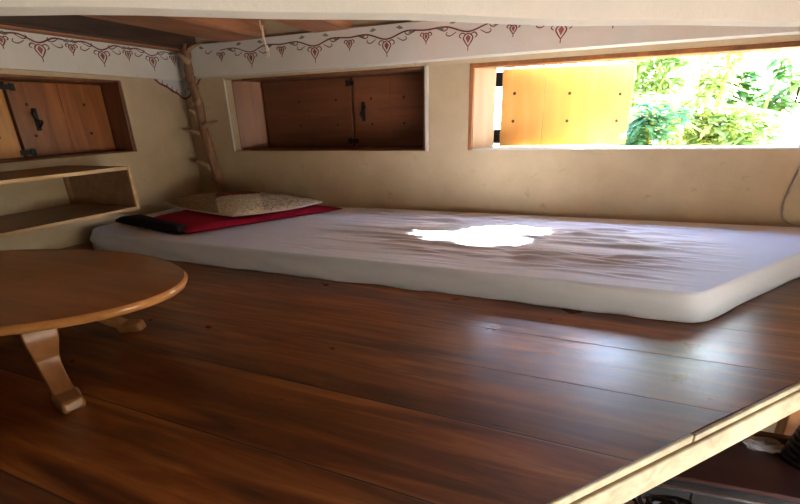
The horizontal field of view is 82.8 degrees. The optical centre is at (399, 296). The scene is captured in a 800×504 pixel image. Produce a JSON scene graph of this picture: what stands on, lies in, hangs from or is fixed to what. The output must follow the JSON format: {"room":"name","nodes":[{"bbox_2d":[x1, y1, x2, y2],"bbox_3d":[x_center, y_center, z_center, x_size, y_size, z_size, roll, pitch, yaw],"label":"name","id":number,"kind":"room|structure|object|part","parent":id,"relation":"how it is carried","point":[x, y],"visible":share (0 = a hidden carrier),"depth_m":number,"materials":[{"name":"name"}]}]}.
{"room":"traditional dwelling","nodes":[
{"label":"traditional dwelling","id":0,"kind":"room"},
{"bbox_2d":[0,69,202,250],"bbox_3d":[-2.085,0.199,1.015,0.250,2.000,4.100,8,24,22],"label":"wall","id":1,"kind":"structure","parent":0,"point":[163,165],"depth_m":2.25,"materials":[{"name":"paint"}]},
{"bbox_2d":[0,74,135,162],"bbox_3d":[-1.613,-0.726,1.863,0.244,0.320,0.910,8,24,22],"label":"window","id":2,"kind":"structure","parent":1,"relation":"in","point":[42,117],"depth_m":2.02,"materials":[{"name":"brown wood"}]},
{"bbox_2d":[0,89,22,158],"bbox_3d":[-1.700,-0.650,1.686,0.022,0.296,0.443,8,24,22],"label":"shutter","id":3,"kind":"object","parent":2,"relation":"attached to","point":[11,139],"depth_m":1.87,"materials":[{"name":"orange wood"}]},
{"bbox_3d":[-1.608,-0.580,1.921,0.244,0.006,0.880,8,24,22],"label":"sill","id":4,"kind":"part","parent":2,"relation":"part of","materials":[{"name":"brown wood"}]},
{"bbox_2d":[0,165,139,236],"bbox_3d":[-1.453,-0.304,1.538,0.423,0.174,0.928,7,23,20],"label":"wall shelf","id":5,"kind":"object","parent":1,"relation":"attached to","point":[92,191],"visible":1,"depth_m":1.83,"materials":[{"name":"brown wood"}]},
{"bbox_3d":[-1.275,-0.464,1.928,0.373,0.150,0.012,7,23,20],"label":"panel","id":6,"kind":"part","parent":5,"relation":"part of","materials":[{"name":"brown wood"}]},
{"bbox_2d":[0,15,421,51],"bbox_3d":[-0.270,-0.469,0.064,4.250,0.160,4.450,7,23,20],"label":"ceiling","id":7,"kind":"structure","parent":0,"point":[167,33],"depth_m":1.90,"materials":[{"name":"brown wood"}]},
{"bbox_3d":[-1.708,-0.804,1.073,0.150,0.102,3.000,8,24,22],"label":"wall plate","id":8,"kind":"part","parent":7,"relation":"part of","materials":[{"name":"brown wood"}]},
{"bbox_2d":[259,20,269,57],"bbox_3d":[-0.591,-1.121,1.980,0.036,0.147,0.019,7,23,20],"label":"string","id":9,"kind":"object","parent":7,"relation":"hanging from","point":[267,50],"visible":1,"depth_m":1.98,"materials":[{"name":"fabric"}]},
{"bbox_2d":[0,241,799,503],"bbox_3d":[-0.295,0.402,0.434,3.696,0.050,3.946,7,23,20],"label":"floor","id":10,"kind":"structure","parent":0,"point":[239,386],"depth_m":0.88,"materials":[{"name":"brown wood"}]},
{"bbox_2d":[0,249,187,413],"bbox_3d":[-1.000,0.040,1.110,1.016,0.163,0.589,7,23,20],"label":"coffee table","id":11,"kind":"object","parent":10,"relation":"on","point":[43,291],"visible":1,"depth_m":0.99,"materials":[{"name":"brown wood"}]},
{"bbox_3d":[-0.672,0.129,0.874,0.143,0.139,0.057,16,28,38],"label":"leg","id":12,"kind":"part","parent":11,"relation":"part of","materials":[{"name":"brown wood"}]},
{"bbox_3d":[-0.746,0.018,1.158,0.137,0.139,0.057,-2,22,-1],"label":"leg","id":13,"kind":"part","parent":11,"relation":"part of","materials":[{"name":"brown wood"}]},
{"bbox_2d":[178,43,226,192],"bbox_3d":[-1.036,-0.857,2.418,0.252,0.867,0.090,7,23,20],"label":"post","id":14,"kind":"object","parent":10,"relation":"on","point":[213,166],"visible":0.91,"depth_m":2.38,"materials":[{"name":"brown wood"}]},
{"bbox_2d":[90,207,799,322],"bbox_3d":[0.071,-0.225,1.782,2.925,0.094,0.892,7,23,20],"label":"mattress","id":15,"kind":"object","parent":10,"relation":"on","point":[685,272],"visible":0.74,"depth_m":1.49,"materials":[{"name":"white fabric"}]},
{"bbox_2d":[115,205,342,233],"bbox_3d":[-0.814,-0.379,2.104,0.904,0.030,0.624,7,23,20],"label":"blanket","id":16,"kind":"object","parent":15,"relation":"on","point":[187,221],"visible":0.73,"depth_m":1.99,"materials":[{"name":"red fabric"}]},
{"bbox_2d":[164,191,321,216],"bbox_3d":[-0.808,-0.474,2.221,0.763,0.067,0.428,12,26,31],"label":"pillow","id":17,"kind":"object","parent":16,"relation":"on","point":[233,203],"visible":1,"depth_m":2.08,"materials":[{"name":"beige fabric"}]},
{"bbox_2d":[546,381,799,503],"bbox_3d":[-0.243,0.414,0.430,5.300,0.074,0.011,-12,24,-24],"label":"trim","id":18,"kind":"structure","parent":10,"relation":"attached to","point":[625,483],"depth_m":0.74,"materials":[{"name":"beige wood"}]},
{"bbox_2d":[186,19,799,432],"bbox_3d":[0.533,-0.357,2.209,4.100,2.000,0.250,7,23,20],"label":"wall","id":19,"kind":"structure","parent":0,"point":[744,186],"depth_m":1.99,"materials":[{"name":"paint"}]},
{"bbox_2d":[223,65,428,151],"bbox_3d":[-0.348,-0.942,2.332,1.116,0.364,0.256,7,23,20],"label":"window","id":20,"kind":"structure","parent":19,"relation":"in","point":[377,109],"depth_m":2.36,"materials":[{"name":"orange wood"}]},
{"bbox_3d":[-0.806,-1.006,2.530,0.100,0.354,0.197,7,23,20],"label":"frame","id":21,"kind":"part","parent":20,"relation":"part of","materials":[{"name":"beige wood"}]},
{"bbox_2d":[262,77,355,146],"bbox_3d":[-0.494,-0.978,2.440,0.535,0.332,0.022,7,23,20],"label":"shutter","id":22,"kind":"object","parent":20,"relation":"attached to","point":[317,112],"depth_m":2.42,"materials":[{"name":"red wood"}]},
{"bbox_3d":[-0.305,-0.780,2.393,0.978,0.006,0.235,7,23,20],"label":"sill","id":23,"kind":"part","parent":20,"relation":"part of","materials":[{"name":"brown wood"}]},
{"bbox_2d":[352,72,422,146],"bbox_3d":[-0.039,-0.926,2.273,0.414,0.332,0.022,7,23,20],"label":"shutter","id":24,"kind":"object","parent":20,"relation":"attached to","point":[392,116],"depth_m":2.27,"materials":[{"name":"red wood"}]},
{"bbox_2d":[0,21,799,99],"bbox_3d":[-0.006,-0.475,0.546,3.888,0.251,3.072,7,23,20],"label":"trim","id":25,"kind":"structure","parent":19,"relation":"attached to","point":[424,41],"depth_m":1.93,"materials":[{"name":"white paint"}]},
{"bbox_2d":[468,41,799,149],"bbox_3d":[1.088,-0.778,1.814,1.578,0.350,0.554,-2,22,1],"label":"window","id":26,"kind":"structure","parent":19,"relation":"in","point":[583,104],"depth_m":1.98,"materials":[{"name":"brown wood"}]},
{"bbox_2d":[499,63,636,145],"bbox_3d":[0.730,-0.841,2.013,0.549,0.323,0.022,1,22,8],"label":"shutter","id":27,"kind":"object","parent":26,"relation":"attached to","point":[583,104],"depth_m":2.00,"materials":[{"name":"yellow wood"}]},
{"bbox_3d":[0.905,-0.614,1.879,1.205,0.007,0.130,7,23,20],"label":"sill","id":28,"kind":"part","parent":26,"relation":"part of","materials":[{"name":"white wood"}]},
{"bbox_2d":[782,168,799,226],"bbox_3d":[1.471,-0.394,1.650,0.096,0.294,0.007,7,23,20],"label":"power cable","id":29,"kind":"object","parent":19,"relation":"attached to","point":[798,172],"visible":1,"depth_m":1.68,"materials":[{"name":"grey plastic"}]},
{"bbox_3d":[-0.214,1.360,0.792,4.250,0.100,4.450,7,23,20],"label":"floor","id":30,"kind":"structure","parent":0,"visible":0},
{"bbox_2d":[657,483,770,503],"bbox_3d":[0.910,0.827,1.045,0.989,0.640,0.239,5,23,17],"label":"wire rack","id":31,"kind":"object","parent":30,"relation":"on","point":[692,491],"visible":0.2,"depth_m":1.09,"materials":[{"name":"grey metal"}]},
{"bbox_2d":[624,497,660,503],"bbox_3d":[0.681,0.542,1.011,0.460,0.028,0.188,5,23,17],"label":"tray","id":32,"kind":"object","parent":31,"relation":"in","point":[643,499],"visible":0.02,"depth_m":1.12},
{"bbox_2d":[631,493,692,503],"bbox_3d":[0.680,0.514,1.020,0.356,0.052,0.146,5,23,17],"label":"heap","id":33,"kind":"object","parent":32,"relation":"on","point":[665,499],"visible":0.7,"depth_m":1.07,"materials":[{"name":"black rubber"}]},
{"bbox_2d":[644,431,799,503],"bbox_3d":[1.127,0.737,1.221,1.065,0.665,0.235,5,23,17],"label":"bench","id":34,"kind":"object","parent":30,"relation":"on","point":[738,470],"visible":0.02,"depth_m":1.13,"materials":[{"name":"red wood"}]},
{"bbox_2d":[741,436,784,453],"bbox_3d":[0.965,0.392,1.197,0.114,0.032,0.056,7,23,20],"label":"plastic bag","id":35,"kind":"object","parent":34,"relation":"on","point":[764,444],"visible":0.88,"depth_m":1.19,"materials":[{"name":"white plastic"}]},
{"bbox_2d":[782,424,799,470],"bbox_3d":[1.031,0.343,1.115,0.116,0.180,0.113,7,23,20],"label":"coil spring","id":36,"kind":"object","parent":34,"relation":"on","point":[792,447],"visible":1,"depth_m":1.14,"materials":[{"name":"black metal"}]},
{"bbox_2d":[774,409,799,435],"bbox_3d":[1.144,0.525,1.379,0.050,0.940,0.050,7,23,20],"label":"wooden post","id":37,"kind":"object","parent":30,"relation":"on","point":[790,423],"visible":0.02,"depth_m":1.30,"materials":[{"name":"orange wood"}]},
{"bbox_3d":[-0.076,-0.681,0.797,3.276,0.220,2.294,7,23,20],"label":"wall partition","id":38,"kind":"structure","parent":0,"visible":0},
{"bbox_2d":[0,0,799,26],"bbox_3d":[-0.073,-0.560,0.853,3.925,0.071,0.065,-7,22,-12],"label":"ceiling beam","id":39,"kind":"structure","parent":38,"relation":"attached to","point":[752,13],"depth_m":0.88,"materials":[{"name":"beige wood"}]},
{"label":"outside","id":40,"kind":"structure","parent":0,"visible":0},
{"bbox_2d":[493,128,793,146],"bbox_3d":[10.889,-6.479,20.247,35.000,0.050,42.625,7,23,20],"label":"ground","id":41,"kind":"structure","parent":40,"point":[789,132],"depth_m":24.73,"materials":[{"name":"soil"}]},
{"bbox_2d":[604,57,704,145],"bbox_3d":[2.206,-1.344,4.479,1.271,2.563,0.939,7,23,20],"label":"leafy shrub","id":42,"kind":"object","parent":41,"relation":"on","point":[663,84],"visible":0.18,"depth_m":4.08,"materials":[{"name":"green plant"}]},
{"bbox_2d":[613,100,702,145],"bbox_3d":[1.365,-0.164,2.622,0.523,1.790,0.346,2,22,10],"label":"leafy shrub","id":43,"kind":"object","parent":41,"relation":"on","point":[637,135],"visible":0.26,"depth_m":2.31,"materials":[{"name":"green plant"}]},
{"bbox_2d":[628,51,793,145],"bbox_3d":[1.938,-1.151,2.867,0.989,3.410,0.742,5,23,16],"label":"tree","id":44,"kind":"object","parent":41,"relation":"on","point":[714,128],"visible":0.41,"depth_m":2.83,"materials":[{"name":"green plant"}]},
{"bbox_2d":[657,50,799,145],"bbox_3d":[2.638,-0.920,3.672,1.266,2.347,0.906,7,23,20],"label":"leafy shrub","id":45,"kind":"object","parent":41,"relation":"on","point":[780,101],"visible":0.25,"depth_m":3.34,"materials":[{"name":"green plant"}]}
]}

